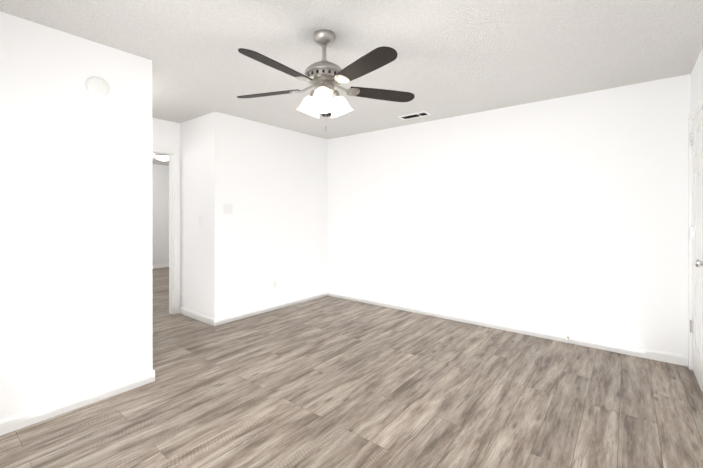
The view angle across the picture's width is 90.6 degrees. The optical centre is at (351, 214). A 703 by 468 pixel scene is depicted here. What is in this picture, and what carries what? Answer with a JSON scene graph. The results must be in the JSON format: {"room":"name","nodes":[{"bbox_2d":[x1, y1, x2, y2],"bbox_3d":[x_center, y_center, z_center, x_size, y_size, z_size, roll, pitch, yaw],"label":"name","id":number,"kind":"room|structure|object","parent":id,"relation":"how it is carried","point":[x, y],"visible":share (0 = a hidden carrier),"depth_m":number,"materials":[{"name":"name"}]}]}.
{"room":"empty living room","nodes":[
{"label":"empty living room","id":0,"kind":"room"},
{"bbox_2d":[0,11,152,419],"bbox_3d":[-2.215,0.049,1.860,0.120,2.440,2.100,0,0,38],"label":"wall","id":1,"kind":"structure","parent":0,"point":[75,236],"depth_m":2.25,"materials":[{"name":"white paint"}]},
{"bbox_2d":[0,370,154,435],"bbox_3d":[-2.150,1.227,1.836,0.013,0.085,2.083,0,0,38],"label":"baseboard","id":2,"kind":"structure","parent":1,"relation":"attached to","point":[27,418],"depth_m":2.25,"materials":[{"name":"white paint"}]},
{"bbox_2d":[85,76,108,96],"bbox_3d":[-1.720,-0.871,2.359,0.032,0.132,0.132,0,0,38],"label":"smoke detector","id":3,"kind":"object","parent":1,"relation":"attached to","point":[97,86],"visible":1,"depth_m":2.35,"materials":[{"name":"white plastic"}]},
{"bbox_2d":[152,164,168,264],"bbox_3d":[-5.891,0.042,6.636,0.120,2.440,5.000,0,0,38],"label":"wall","id":4,"kind":"structure","parent":0,"point":[160,214],"depth_m":8.25,"materials":[{"name":"white paint"}]},
{"bbox_2d":[152,263,168,268],"bbox_3d":[-5.842,1.220,6.592,0.013,0.085,4.990,0,0,38],"label":"baseboard","id":5,"kind":"structure","parent":4,"relation":"attached to","point":[167,264],"depth_m":8.24,"materials":[{"name":"white paint"}]},
{"bbox_2d":[152,118,179,165],"bbox_3d":[-2.628,0.046,4.040,0.120,2.440,5.000,0,0,38],"label":"wall","id":6,"kind":"structure","parent":0,"point":[165,133],"depth_m":4.34,"materials":[{"name":"white paint"}]},
{"bbox_2d":[152,145,179,313],"bbox_3d":[-2.544,0.215,4.146,0.152,2.102,0.904,0,0,38],"label":"door frame","id":7,"kind":"structure","parent":6,"relation":"attached to","point":[174,235],"depth_m":4.43,"materials":[{"name":"white paint"}]},
{"bbox_2d":[180,111,223,317],"bbox_3d":[-1.845,0.046,4.261,0.830,2.440,0.120,0,0,38],"label":"wall","id":8,"kind":"structure","parent":0,"point":[202,194],"depth_m":4.12,"materials":[{"name":"white paint"}]},
{"bbox_2d":[180,306,211,324],"bbox_3d":[-1.894,1.223,4.217,0.810,0.085,0.013,0,0,38],"label":"baseboard","id":9,"kind":"structure","parent":8,"relation":"attached to","point":[195,315],"depth_m":4.19,"materials":[{"name":"white paint"}]},
{"bbox_2d":[224,114,327,315],"bbox_3d":[-0.976,0.045,4.784,0.120,2.440,1.780,0,0,38],"label":"wall","id":10,"kind":"structure","parent":0,"point":[276,196],"depth_m":4.60,"materials":[{"name":"white paint"}]},
{"bbox_2d":[224,204,232,213],"bbox_3d":[-1.444,-0.064,4.083,0.018,0.115,0.116,0,0,38],"label":"double light switch","id":11,"kind":"object","parent":10,"relation":"attached to","point":[228,208],"visible":1,"depth_m":4.09,"materials":[{"name":"white plastic"}]},
{"bbox_2d":[212,290,327,325],"bbox_3d":[-0.971,1.223,4.684,0.013,0.085,1.893,0,0,38],"label":"baseboard","id":12,"kind":"structure","parent":10,"relation":"attached to","point":[244,314],"depth_m":4.50,"materials":[{"name":"white paint"}]},
{"bbox_2d":[273,280,276,288],"bbox_3d":[-1.016,0.935,4.632,0.007,0.115,0.070,0,0,38],"label":"electrical outlet","id":13,"kind":"object","parent":10,"relation":"attached to","point":[275,284],"visible":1,"depth_m":4.63,"materials":[{"name":"white plastic"}]},
{"bbox_2d":[0,267,702,467],"bbox_3d":[-2.287,1.292,3.772,9.330,0.050,5.240,0,0,38],"label":"floor","id":14,"kind":"structure","parent":0,"point":[328,382],"depth_m":2.33,"materials":[{"name":"brown wood"}]},
{"bbox_2d":[0,0,702,165],"bbox_3d":[-2.287,-1.198,3.768,9.330,0.050,5.240,0,0,38],"label":"ceiling","id":15,"kind":"structure","parent":0,"point":[454,58],"depth_m":2.44,"materials":[{"name":"white paint"}]},
{"bbox_2d":[154,154,168,160],"bbox_3d":[-3.745,-1.116,6.907,0.310,0.124,0.310,0,0,38],"label":"light","id":16,"kind":"object","parent":15,"relation":"attached to","point":[162,157],"visible":0.83,"depth_m":6.81,"materials":[{"name":"white glass"}]},
{"bbox_2d":[237,29,414,130],"bbox_3d":[-0.199,-0.857,2.225,1.249,0.628,1.213,0,0,38],"label":"ceiling fan","id":17,"kind":"object","parent":15,"relation":"hanging from","point":[324,77],"visible":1,"depth_m":2.19,"materials":[{"name":"black wood"}]},
{"bbox_2d":[398,111,430,119],"bbox_3d":[0.744,-1.170,4.117,0.360,0.008,0.160,0,0,38],"label":"ceiling vent","id":18,"kind":"object","parent":15,"relation":"in","point":[414,115],"visible":0.98,"depth_m":4.10,"materials":[{"name":"white plastic"}]},
{"bbox_2d":[328,74,690,355],"bbox_3d":[-0.694,0.043,5.773,9.330,2.440,0.120,0,0,38],"label":"wall","id":19,"kind":"structure","parent":0,"point":[567,215],"depth_m":3.62,"materials":[{"name":"white paint"}]},
{"bbox_2d":[328,290,687,366],"bbox_3d":[1.222,1.224,4.167,4.090,0.085,0.013,0,0,38],"label":"baseboard","id":20,"kind":"structure","parent":19,"relation":"attached to","point":[678,359],"depth_m":3.62,"materials":[{"name":"white paint"}]},
{"bbox_2d":[691,48,702,107],"bbox_3d":[1.317,0.051,0.903,0.120,2.440,5.000,0,0,38],"label":"wall","id":21,"kind":"structure","parent":0,"point":[696,80],"depth_m":2.62,"materials":[{"name":"white paint"}]},
{"bbox_2d":[688,90,702,370],"bbox_3d":[2.569,0.214,2.490,0.136,2.108,0.956,0,0,38],"label":"door frame","id":22,"kind":"structure","parent":21,"relation":"attached to","point":[696,108],"depth_m":2.84,"materials":[{"name":"white paint"}]},
{"bbox_2d":[690,107,702,392],"bbox_3d":[2.514,0.250,2.526,0.105,2.021,0.798,0,0,38],"label":"door","id":23,"kind":"structure","parent":21,"relation":"in","point":[696,232],"depth_m":2.63,"materials":[{"name":"white paint"}]}
]}

